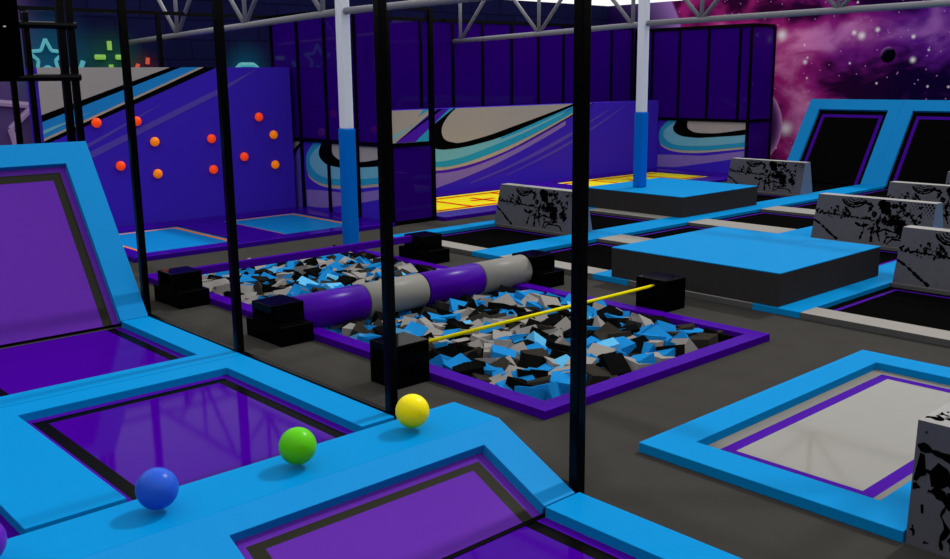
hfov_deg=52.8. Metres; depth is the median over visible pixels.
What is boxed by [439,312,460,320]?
foam block
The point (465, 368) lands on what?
foam block
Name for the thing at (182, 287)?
block
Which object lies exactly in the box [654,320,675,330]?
foam block
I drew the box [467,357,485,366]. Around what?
foam block
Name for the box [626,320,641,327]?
foam block
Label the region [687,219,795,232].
pad
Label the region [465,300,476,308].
foam block
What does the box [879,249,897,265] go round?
trampoline
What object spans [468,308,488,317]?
foam block
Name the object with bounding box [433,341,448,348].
foam block
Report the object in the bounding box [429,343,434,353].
foam block
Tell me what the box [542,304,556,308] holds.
foam block
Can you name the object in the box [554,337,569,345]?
foam block
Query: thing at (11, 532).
trampoline
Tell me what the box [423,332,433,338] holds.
foam block
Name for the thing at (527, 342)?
foam block
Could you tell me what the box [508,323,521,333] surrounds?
foam block
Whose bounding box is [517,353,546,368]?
foam block
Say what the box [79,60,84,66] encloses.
neon tick
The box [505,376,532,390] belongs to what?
foam block
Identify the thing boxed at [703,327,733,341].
foam block
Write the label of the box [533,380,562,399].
foam block
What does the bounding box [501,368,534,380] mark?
foam block
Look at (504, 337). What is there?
foam block
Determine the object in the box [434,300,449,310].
foam block
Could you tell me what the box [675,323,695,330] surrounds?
foam block
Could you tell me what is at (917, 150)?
trampoline
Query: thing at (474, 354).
foam block
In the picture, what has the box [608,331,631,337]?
foam block
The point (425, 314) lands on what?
foam block
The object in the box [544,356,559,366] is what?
foam block
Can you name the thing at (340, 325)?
foam block
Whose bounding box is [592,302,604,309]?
foam block
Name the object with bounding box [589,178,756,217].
platform
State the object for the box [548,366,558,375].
foam block
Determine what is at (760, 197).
trampoline
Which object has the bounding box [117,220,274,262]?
trampoline
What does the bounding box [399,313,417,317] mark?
foam block
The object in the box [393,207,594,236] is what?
strip
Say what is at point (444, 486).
trampoline
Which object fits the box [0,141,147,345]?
trampoline
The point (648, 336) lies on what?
foam block
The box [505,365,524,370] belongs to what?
foam block
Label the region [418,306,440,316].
foam block
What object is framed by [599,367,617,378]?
foam block
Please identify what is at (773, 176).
barrier
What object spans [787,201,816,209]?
trampoline
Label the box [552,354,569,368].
foam block
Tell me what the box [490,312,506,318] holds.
foam block
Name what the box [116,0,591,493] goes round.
support posts
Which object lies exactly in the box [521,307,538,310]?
foam block
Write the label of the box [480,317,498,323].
foam block
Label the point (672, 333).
foam block
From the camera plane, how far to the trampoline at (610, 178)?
23.51 m
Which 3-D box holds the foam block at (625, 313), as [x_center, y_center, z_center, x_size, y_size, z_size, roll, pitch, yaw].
[1.497,0.467,9.979,0.233,0.289,0.292,4,13,21]
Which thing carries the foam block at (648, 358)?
in the pit
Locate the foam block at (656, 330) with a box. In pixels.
[642,325,672,340]
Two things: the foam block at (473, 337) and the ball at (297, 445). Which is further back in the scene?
the foam block at (473, 337)
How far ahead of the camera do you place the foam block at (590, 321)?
9.50 m
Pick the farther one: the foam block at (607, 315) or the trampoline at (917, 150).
the trampoline at (917, 150)
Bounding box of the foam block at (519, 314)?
[517,311,537,318]
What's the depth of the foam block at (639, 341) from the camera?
8.82 m
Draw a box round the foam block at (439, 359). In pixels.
[429,354,451,366]
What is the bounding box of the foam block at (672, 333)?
[665,331,679,336]
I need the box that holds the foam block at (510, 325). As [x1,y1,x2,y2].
[508,323,526,329]
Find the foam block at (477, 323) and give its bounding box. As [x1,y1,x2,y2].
[469,319,482,331]
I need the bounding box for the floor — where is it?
[0,182,949,558]
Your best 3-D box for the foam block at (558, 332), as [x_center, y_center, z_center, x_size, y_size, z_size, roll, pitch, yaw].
[0.740,0.621,9.191,0.276,0.319,0.286,0,12,3]
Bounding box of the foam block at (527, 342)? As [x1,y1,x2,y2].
[513,339,533,344]
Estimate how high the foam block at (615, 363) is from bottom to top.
0.302 m
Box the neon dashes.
[135,58,149,66]
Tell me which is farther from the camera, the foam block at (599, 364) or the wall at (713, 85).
the wall at (713, 85)
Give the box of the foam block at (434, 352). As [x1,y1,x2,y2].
[429,348,452,357]
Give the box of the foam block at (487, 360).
[475,358,499,363]
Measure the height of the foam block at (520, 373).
0.222 m
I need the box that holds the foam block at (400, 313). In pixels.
[397,311,411,315]
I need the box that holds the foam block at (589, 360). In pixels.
[565,357,596,365]
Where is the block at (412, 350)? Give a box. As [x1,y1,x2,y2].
[370,332,429,388]
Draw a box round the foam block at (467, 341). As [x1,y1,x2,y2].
[448,340,470,353]
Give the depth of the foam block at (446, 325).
9.54 m
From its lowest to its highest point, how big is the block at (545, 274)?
0.375 m
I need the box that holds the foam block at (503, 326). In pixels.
[493,318,508,327]
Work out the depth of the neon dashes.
20.14 m
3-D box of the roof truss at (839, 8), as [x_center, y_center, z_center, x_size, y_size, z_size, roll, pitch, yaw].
[7.878,-4.291,12.161,0.099,1.444,14.247,-11,16,-41]
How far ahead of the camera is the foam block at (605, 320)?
9.63 m
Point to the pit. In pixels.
(743, 339)
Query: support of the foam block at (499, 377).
in the pit
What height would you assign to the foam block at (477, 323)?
0.276 m
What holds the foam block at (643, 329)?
in the pit
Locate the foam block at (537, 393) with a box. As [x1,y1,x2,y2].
[514,386,545,400]
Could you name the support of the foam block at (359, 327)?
in the pit
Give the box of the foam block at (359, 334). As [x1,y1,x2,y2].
[350,333,367,339]
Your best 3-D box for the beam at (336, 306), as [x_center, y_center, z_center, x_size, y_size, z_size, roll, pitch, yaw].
[-0.615,0.117,10.609,3.221,0.376,0.376,-11,16,-41]
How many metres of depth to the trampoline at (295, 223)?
16.64 m
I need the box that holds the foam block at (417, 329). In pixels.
[404,321,427,335]
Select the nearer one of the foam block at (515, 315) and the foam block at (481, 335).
the foam block at (481, 335)
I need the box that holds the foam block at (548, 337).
[542,334,560,346]
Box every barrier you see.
[494,183,591,233]
[727,158,811,194]
[811,193,942,247]
[887,181,949,227]
[892,225,949,290]
[905,402,949,558]
[945,171,949,184]
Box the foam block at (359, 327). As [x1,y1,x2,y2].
[349,321,374,336]
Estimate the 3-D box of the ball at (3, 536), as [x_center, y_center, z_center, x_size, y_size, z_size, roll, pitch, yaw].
[-2.203,1.171,4.263,0.210,0.210,0.210,-11,16,-41]
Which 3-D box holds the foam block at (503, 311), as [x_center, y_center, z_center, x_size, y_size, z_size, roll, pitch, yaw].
[0.323,0.438,10.090,0.271,0.235,0.276,-4,12,-14]
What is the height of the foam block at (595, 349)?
0.269 m
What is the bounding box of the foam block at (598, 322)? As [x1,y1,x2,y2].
[592,315,604,326]
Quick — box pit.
[148,245,769,419]
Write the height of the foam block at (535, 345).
0.234 m
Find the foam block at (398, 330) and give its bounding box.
[396,328,411,333]
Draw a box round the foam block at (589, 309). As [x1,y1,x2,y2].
[587,305,597,312]
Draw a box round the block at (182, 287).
[154,266,209,309]
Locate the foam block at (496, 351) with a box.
[490,344,515,358]
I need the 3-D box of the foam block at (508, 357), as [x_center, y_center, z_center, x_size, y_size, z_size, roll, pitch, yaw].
[0.250,0.810,8.383,0.292,0.249,0.248,-1,12,0]
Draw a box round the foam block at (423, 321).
[416,317,433,326]
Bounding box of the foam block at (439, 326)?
[432,323,446,330]
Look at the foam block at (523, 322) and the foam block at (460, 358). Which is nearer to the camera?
the foam block at (460, 358)
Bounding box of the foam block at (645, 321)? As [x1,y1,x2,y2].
[635,314,653,326]
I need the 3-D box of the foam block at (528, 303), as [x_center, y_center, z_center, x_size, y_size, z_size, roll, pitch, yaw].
[0.694,0.368,10.469,0.261,0.270,0.240,-10,15,-37]
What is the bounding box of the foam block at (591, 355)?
[588,353,602,367]
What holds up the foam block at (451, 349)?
in the pit
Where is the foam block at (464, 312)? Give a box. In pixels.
[453,308,470,317]
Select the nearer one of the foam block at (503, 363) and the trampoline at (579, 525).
the trampoline at (579, 525)
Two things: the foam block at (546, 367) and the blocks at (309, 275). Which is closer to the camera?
the foam block at (546, 367)
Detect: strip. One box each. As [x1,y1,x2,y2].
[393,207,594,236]
[472,184,884,259]
[593,226,812,285]
[752,260,896,317]
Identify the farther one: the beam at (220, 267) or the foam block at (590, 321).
the beam at (220, 267)
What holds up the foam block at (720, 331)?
in the pit
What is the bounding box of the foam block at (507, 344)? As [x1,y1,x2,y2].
[493,339,514,347]
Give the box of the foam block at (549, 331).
[543,328,562,334]
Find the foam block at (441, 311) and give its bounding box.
[437,308,453,314]
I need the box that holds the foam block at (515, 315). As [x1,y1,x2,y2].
[496,314,516,318]
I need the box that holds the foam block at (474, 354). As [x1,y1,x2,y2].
[466,351,479,358]
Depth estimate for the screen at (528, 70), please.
22.44 m
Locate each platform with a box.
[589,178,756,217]
[611,226,880,306]
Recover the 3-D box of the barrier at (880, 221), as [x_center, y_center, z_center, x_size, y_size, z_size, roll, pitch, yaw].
[5.868,-0.868,13.973,0.501,0.650,1.760,-11,16,-41]
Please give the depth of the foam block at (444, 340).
8.99 m
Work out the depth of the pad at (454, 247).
13.95 m
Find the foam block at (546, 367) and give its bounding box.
[528,363,556,371]
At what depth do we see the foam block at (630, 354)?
8.61 m
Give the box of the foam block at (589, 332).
[565,330,594,337]
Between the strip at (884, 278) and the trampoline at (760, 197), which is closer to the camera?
the strip at (884, 278)
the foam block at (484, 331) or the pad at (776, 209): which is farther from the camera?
the pad at (776, 209)
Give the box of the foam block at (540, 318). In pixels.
[535,314,547,321]
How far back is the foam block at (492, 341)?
8.95 m
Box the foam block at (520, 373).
[517,369,547,377]
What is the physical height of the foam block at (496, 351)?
0.244 m
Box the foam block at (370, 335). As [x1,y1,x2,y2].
[357,333,381,341]
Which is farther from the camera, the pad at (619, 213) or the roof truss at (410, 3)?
the pad at (619, 213)
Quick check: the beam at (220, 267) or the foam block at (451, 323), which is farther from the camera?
the beam at (220, 267)
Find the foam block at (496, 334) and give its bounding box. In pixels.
[492,329,511,339]
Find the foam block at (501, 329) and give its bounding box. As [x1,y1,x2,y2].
[485,328,509,333]
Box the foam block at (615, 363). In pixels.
[599,353,631,375]
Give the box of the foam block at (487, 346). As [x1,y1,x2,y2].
[483,343,493,357]
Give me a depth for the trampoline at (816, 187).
21.40 m
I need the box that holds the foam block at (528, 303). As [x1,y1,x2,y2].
[525,301,543,310]
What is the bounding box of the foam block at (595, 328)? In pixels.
[587,326,599,331]
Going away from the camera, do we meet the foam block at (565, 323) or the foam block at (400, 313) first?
the foam block at (565, 323)
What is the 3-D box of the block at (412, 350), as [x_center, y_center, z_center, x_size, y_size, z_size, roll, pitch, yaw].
[-0.632,0.677,8.024,0.365,0.365,0.345,-11,16,-41]
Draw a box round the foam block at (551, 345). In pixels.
[547,341,569,351]
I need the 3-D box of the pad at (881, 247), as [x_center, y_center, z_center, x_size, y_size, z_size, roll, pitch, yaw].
[5.895,-0.522,14.075,0.580,0.069,1.706,-11,16,-41]
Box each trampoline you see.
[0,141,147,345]
[0,316,240,407]
[0,355,393,534]
[0,402,574,558]
[0,514,19,538]
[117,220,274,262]
[187,207,394,242]
[436,183,571,220]
[442,226,557,247]
[453,492,741,558]
[528,168,728,187]
[545,242,619,269]
[590,213,649,229]
[631,225,707,238]
[639,350,949,542]
[717,212,813,228]
[757,194,786,201]
[787,99,903,185]
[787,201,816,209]
[812,183,847,192]
[825,287,949,330]
[852,189,887,197]
[873,100,949,188]
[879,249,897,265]
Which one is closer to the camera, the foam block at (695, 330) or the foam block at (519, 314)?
the foam block at (695, 330)
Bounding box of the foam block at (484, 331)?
[478,321,503,333]
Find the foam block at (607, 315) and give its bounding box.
[604,313,623,317]
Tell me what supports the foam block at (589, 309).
in the pit
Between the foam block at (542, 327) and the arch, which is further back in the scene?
the arch
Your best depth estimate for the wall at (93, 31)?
20.69 m
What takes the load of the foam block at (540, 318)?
in the pit
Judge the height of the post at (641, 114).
4.464 m
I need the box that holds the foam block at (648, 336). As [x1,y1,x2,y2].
[633,333,665,339]
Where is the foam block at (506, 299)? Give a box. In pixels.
[492,293,516,305]
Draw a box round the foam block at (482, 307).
[474,304,488,309]
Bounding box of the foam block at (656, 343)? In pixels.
[647,340,663,349]
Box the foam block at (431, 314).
[419,312,441,317]
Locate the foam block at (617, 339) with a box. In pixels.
[601,336,624,343]
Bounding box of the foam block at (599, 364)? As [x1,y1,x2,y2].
[595,351,615,366]
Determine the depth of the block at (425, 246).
13.17 m
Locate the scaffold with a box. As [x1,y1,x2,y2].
[0,0,84,144]
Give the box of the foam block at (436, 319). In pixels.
[421,315,446,322]
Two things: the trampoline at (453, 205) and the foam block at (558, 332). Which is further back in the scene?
the trampoline at (453, 205)
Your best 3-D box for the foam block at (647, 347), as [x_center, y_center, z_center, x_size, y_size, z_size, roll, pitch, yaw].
[1.536,0.721,8.828,0.308,0.286,0.204,-12,16,-42]
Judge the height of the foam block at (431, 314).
0.222 m
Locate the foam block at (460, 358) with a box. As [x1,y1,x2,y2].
[442,353,470,370]
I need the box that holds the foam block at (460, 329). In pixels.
[460,329,479,334]
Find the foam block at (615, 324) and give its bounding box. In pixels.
[609,322,624,326]
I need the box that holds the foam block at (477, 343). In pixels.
[468,339,483,347]
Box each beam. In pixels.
[192,235,411,274]
[291,255,532,327]
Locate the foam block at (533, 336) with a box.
[525,331,545,346]
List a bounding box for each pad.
[442,240,487,255]
[496,223,568,235]
[499,254,607,278]
[589,208,669,219]
[597,234,650,244]
[628,280,752,308]
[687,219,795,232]
[757,191,795,196]
[761,206,815,216]
[800,307,949,346]
[812,237,898,250]
[890,282,949,295]
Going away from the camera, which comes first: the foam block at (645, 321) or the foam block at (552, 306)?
the foam block at (645, 321)
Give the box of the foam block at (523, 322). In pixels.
[517,318,537,324]
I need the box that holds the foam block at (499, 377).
[489,370,512,384]
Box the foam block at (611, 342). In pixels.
[597,337,620,350]
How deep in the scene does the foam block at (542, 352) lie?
8.55 m
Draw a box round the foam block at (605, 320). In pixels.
[599,317,616,322]
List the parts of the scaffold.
post, post, rail, rail, post, post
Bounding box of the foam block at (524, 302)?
[517,300,532,306]
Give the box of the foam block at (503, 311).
[499,309,516,315]
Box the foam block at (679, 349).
[656,344,684,356]
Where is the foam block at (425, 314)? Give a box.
[417,311,432,321]
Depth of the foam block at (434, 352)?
8.60 m
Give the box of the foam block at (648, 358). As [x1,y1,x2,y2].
[631,353,655,363]
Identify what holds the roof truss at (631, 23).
attached to the post at (641, 114)
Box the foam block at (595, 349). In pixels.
[587,343,615,356]
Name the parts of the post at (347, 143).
post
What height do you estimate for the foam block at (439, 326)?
0.202 m
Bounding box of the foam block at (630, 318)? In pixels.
[624,317,636,320]
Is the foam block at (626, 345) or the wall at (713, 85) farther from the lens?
the wall at (713, 85)
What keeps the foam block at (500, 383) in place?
in the pit
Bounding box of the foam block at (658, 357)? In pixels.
[645,352,673,362]
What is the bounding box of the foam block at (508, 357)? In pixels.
[506,355,516,365]
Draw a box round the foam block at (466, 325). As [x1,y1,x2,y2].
[456,323,472,327]
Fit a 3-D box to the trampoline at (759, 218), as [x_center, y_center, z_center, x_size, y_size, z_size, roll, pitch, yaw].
[5.210,-0.999,16.469,1.696,0.016,1.696,-11,16,-41]
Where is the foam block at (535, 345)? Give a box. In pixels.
[516,342,547,355]
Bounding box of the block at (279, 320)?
[246,295,313,346]
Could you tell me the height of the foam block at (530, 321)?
0.304 m
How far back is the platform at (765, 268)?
11.11 m
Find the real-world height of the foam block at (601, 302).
0.292 m
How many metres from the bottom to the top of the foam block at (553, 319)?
0.311 m
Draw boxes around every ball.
[0,524,6,555]
[135,467,178,509]
[278,427,316,464]
[395,394,428,427]
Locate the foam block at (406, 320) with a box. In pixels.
[401,316,417,325]
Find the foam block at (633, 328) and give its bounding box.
[617,324,639,334]
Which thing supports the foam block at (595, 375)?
on the foam block at (605, 370)
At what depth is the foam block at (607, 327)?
9.32 m
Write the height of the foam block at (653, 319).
0.260 m
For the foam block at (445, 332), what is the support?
in the pit
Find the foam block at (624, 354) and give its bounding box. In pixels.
[616,350,628,356]
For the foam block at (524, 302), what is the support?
in the pit
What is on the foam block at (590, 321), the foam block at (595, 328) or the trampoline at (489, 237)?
the foam block at (595, 328)
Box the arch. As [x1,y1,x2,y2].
[236,62,258,66]
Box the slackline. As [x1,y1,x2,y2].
[429,284,654,342]
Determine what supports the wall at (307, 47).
on the floor
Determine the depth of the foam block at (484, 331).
9.46 m
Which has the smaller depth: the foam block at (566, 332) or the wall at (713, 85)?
the foam block at (566, 332)
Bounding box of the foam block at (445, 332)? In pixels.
[441,328,460,338]
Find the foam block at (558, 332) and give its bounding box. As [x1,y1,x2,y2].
[549,327,562,336]
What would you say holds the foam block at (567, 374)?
in the pit
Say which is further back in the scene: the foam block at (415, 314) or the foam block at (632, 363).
the foam block at (415, 314)
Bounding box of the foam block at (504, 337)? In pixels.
[488,335,508,340]
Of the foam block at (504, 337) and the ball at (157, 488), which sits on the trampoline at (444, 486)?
the ball at (157, 488)
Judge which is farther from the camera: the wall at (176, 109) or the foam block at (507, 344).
the wall at (176, 109)
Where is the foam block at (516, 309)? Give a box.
[507,305,525,312]
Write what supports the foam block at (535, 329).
on the foam block at (525, 330)
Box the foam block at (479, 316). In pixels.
[466,312,491,321]
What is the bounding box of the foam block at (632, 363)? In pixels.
[624,356,652,370]
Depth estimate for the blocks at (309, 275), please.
11.86 m
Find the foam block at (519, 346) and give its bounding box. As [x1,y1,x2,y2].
[510,342,526,359]
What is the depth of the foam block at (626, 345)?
8.79 m
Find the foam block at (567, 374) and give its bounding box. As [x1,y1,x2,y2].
[551,369,569,376]
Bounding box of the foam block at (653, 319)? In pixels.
[646,316,671,323]
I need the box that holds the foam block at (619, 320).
[608,318,628,324]
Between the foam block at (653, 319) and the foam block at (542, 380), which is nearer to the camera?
the foam block at (542, 380)
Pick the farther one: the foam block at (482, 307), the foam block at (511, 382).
the foam block at (482, 307)
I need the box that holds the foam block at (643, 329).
[637,323,653,332]
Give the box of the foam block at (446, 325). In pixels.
[443,323,454,329]
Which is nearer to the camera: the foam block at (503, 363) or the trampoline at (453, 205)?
the foam block at (503, 363)
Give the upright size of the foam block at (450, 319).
0.312 m
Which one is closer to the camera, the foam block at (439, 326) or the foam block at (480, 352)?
the foam block at (480, 352)
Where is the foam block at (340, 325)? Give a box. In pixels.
[330,323,346,329]
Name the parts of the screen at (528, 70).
glossy panel, post, glossy panel, post, glossy panel, post, glossy panel, rail, post, glossy panel, post, glossy panel, post, glossy panel, glossy panel, post, glossy panel, post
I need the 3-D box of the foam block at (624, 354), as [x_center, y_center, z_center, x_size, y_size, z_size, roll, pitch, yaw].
[1.300,0.747,8.702,0.233,0.288,0.281,9,16,40]
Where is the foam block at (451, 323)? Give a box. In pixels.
[447,321,469,329]
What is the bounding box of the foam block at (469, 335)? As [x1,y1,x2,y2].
[454,334,471,339]
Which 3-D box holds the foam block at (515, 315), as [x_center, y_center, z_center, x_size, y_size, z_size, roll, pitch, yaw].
[0.340,0.475,9.923,0.255,0.272,0.262,1,12,8]
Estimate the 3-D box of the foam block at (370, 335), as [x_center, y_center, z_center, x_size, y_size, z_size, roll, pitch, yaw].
[-1.049,0.624,9.279,0.195,0.217,0.271,-9,15,-36]
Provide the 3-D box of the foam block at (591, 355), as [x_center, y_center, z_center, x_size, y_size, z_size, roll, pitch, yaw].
[1.051,0.804,8.324,0.288,0.282,0.247,-8,14,-32]
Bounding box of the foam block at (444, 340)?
[423,335,451,343]
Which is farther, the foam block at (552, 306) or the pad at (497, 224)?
the pad at (497, 224)
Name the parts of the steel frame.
post, rail, post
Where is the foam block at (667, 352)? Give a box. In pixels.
[653,348,674,356]
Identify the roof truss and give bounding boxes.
[129,0,334,44]
[343,0,485,13]
[452,0,637,43]
[646,0,949,25]
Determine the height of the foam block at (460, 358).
0.292 m
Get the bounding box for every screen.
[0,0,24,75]
[389,16,633,109]
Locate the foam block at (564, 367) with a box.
[549,365,569,375]
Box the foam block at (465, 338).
[452,337,484,343]
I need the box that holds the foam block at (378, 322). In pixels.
[372,318,382,325]
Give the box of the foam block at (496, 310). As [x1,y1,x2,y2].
[487,307,500,314]
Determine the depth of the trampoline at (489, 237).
15.14 m
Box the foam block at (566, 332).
[563,328,570,336]
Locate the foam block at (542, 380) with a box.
[527,375,550,385]
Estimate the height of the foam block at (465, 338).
0.182 m
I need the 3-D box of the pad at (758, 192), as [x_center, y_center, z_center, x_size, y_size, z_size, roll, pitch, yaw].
[6.272,-1.863,20.390,0.600,0.069,1.676,-11,16,-41]
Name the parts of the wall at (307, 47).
post, glossy panel, rail, post, glossy panel, post, mural panel, glossy panel, rail, post, glossy panel, post, rail, panel, rail, rail, post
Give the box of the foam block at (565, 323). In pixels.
[554,317,570,331]
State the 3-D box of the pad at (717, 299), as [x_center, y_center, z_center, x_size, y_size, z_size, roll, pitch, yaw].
[2.552,0.144,11.098,0.330,0.069,1.706,-11,16,-41]
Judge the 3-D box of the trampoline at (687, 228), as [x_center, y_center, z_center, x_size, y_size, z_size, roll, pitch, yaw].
[3.508,-0.660,14.953,1.746,0.016,1.696,-11,16,-41]
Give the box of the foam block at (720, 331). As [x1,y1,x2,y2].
[696,330,722,335]
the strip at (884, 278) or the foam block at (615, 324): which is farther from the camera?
the strip at (884, 278)
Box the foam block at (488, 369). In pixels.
[484,363,495,374]
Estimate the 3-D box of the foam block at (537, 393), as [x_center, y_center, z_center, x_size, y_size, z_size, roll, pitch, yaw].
[0.452,0.943,7.656,0.236,0.234,0.263,5,13,25]
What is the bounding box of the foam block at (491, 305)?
[488,302,507,308]
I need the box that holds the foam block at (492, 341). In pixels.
[488,339,511,343]
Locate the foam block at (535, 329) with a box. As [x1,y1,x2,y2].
[530,326,548,335]
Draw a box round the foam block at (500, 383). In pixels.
[495,379,512,390]
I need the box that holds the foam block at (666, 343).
[660,338,675,345]
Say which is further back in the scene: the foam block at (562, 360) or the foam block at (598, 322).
the foam block at (598, 322)
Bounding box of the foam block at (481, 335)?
[476,333,492,339]
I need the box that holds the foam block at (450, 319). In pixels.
[446,318,457,323]
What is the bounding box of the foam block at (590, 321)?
[587,318,593,325]
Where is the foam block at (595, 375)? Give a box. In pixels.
[586,364,609,386]
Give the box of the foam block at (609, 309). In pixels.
[596,305,622,317]
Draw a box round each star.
[0,99,29,144]
[32,38,58,66]
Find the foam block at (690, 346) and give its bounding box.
[671,338,697,353]
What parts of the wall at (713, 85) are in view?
post, glossy panel, post, glossy panel, post, glossy panel, rail, mural panel, rail, post, glossy panel, post, glossy panel, post, panel, rail, panel, rail, post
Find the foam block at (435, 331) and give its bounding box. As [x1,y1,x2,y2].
[424,324,442,334]
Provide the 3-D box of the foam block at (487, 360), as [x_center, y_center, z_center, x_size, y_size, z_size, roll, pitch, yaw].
[0.150,0.785,8.489,0.287,0.263,0.226,10,16,42]
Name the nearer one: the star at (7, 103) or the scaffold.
the scaffold
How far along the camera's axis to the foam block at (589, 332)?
9.22 m
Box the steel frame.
[17,6,268,67]
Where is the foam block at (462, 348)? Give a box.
[458,343,483,353]
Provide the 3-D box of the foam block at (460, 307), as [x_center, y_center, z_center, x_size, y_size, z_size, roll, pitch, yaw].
[-0.054,0.387,10.303,0.265,0.249,0.234,-5,13,-18]
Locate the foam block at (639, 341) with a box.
[631,335,648,353]
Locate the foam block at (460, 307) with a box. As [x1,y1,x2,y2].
[458,305,469,309]
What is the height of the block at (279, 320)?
0.375 m
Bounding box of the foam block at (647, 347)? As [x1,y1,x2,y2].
[641,342,655,353]
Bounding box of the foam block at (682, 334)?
[673,330,688,337]
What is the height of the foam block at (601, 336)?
0.278 m
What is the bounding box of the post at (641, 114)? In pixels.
[633,0,649,187]
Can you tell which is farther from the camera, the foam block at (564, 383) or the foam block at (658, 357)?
the foam block at (658, 357)
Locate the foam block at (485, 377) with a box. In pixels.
[471,373,491,382]
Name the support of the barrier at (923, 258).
on the pad at (910, 287)
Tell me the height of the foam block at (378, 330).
0.198 m
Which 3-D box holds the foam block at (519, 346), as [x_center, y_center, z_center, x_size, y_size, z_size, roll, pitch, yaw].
[0.398,0.745,8.734,0.271,0.340,0.296,-6,13,-22]
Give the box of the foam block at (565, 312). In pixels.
[557,305,570,316]
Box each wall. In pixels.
[0,0,607,144]
[25,67,295,226]
[269,6,436,225]
[392,100,658,192]
[608,0,949,160]
[633,23,776,172]
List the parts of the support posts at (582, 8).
post, rail, post, rail, post, rail, post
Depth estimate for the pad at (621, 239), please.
14.50 m
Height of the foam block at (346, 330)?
0.230 m
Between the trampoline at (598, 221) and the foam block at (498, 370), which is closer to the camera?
the foam block at (498, 370)
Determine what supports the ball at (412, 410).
on the trampoline at (444, 486)
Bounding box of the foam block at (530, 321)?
[526,318,548,325]
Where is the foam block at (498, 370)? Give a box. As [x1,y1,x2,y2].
[491,367,504,375]
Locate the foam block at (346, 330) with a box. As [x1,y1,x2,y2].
[342,323,354,336]
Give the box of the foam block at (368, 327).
[364,325,375,329]
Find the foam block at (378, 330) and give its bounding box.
[372,325,382,336]
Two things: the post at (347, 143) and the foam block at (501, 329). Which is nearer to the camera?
the foam block at (501, 329)
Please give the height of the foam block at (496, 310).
0.278 m
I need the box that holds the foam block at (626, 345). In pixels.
[620,337,635,352]
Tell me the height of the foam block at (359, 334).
0.286 m
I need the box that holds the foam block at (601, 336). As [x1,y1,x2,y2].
[593,333,608,339]
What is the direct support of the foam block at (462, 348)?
in the pit
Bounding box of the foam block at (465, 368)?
[452,360,484,376]
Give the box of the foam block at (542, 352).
[520,348,550,357]
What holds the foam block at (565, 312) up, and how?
in the pit
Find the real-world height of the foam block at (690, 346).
0.341 m
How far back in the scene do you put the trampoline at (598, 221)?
16.64 m
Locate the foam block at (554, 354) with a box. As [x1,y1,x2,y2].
[549,350,569,358]
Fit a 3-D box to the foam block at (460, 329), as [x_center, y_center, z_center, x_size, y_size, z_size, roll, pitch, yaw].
[-0.037,0.604,9.439,0.219,0.266,0.273,5,13,25]
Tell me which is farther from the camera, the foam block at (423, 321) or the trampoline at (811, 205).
the trampoline at (811, 205)
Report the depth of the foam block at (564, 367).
8.11 m
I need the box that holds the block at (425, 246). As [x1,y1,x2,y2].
[399,231,449,263]
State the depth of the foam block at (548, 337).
9.05 m
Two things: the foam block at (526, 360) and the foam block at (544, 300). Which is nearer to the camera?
the foam block at (526, 360)
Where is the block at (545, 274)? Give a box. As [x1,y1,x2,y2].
[512,250,563,287]
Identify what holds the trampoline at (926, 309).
on the floor
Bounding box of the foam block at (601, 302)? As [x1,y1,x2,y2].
[596,300,606,306]
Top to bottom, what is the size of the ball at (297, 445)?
0.210 m
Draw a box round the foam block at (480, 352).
[462,347,482,357]
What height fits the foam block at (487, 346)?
0.232 m
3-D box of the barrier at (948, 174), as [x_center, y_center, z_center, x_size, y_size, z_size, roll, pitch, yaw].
[9.311,-1.543,16.987,0.501,0.650,1.760,-11,16,-41]
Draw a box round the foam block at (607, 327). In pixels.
[595,322,620,332]
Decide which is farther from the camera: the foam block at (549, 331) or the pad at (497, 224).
the pad at (497, 224)
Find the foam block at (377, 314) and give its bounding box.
[370,311,382,324]
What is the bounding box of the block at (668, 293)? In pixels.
[636,272,685,311]
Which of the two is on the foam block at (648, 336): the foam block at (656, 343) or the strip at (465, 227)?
the foam block at (656, 343)
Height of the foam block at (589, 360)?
0.237 m
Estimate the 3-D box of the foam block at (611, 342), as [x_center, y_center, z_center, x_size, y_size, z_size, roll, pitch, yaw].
[1.214,0.690,8.804,0.258,0.264,0.224,-3,12,-9]
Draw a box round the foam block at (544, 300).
[538,295,560,310]
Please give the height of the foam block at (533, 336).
0.324 m
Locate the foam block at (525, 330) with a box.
[514,324,537,333]
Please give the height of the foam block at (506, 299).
0.322 m
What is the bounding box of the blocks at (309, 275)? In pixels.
[202,245,570,314]
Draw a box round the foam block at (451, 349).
[436,344,457,356]
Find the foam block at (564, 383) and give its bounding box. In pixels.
[550,371,569,393]
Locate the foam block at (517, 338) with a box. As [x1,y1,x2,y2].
[509,334,526,342]
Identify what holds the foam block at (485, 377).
in the pit
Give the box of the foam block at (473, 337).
[469,333,489,346]
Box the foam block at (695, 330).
[677,328,702,333]
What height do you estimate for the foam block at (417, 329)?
0.295 m
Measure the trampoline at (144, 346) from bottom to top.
0.070 m
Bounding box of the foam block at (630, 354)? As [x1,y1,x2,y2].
[626,353,639,356]
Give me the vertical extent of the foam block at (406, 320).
0.310 m
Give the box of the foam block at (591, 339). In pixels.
[587,336,600,344]
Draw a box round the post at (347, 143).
[335,0,358,244]
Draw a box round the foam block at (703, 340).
[689,334,718,348]
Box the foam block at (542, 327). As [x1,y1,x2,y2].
[533,324,561,329]
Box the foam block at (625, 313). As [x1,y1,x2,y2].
[622,311,629,316]
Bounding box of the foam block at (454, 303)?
[448,298,466,311]
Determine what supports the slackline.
attached to the block at (412, 350)
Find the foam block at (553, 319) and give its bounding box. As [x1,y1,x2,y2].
[541,312,561,325]
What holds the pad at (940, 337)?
on the floor
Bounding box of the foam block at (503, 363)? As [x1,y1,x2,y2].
[489,356,514,370]
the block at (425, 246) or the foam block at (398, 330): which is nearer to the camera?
the foam block at (398, 330)

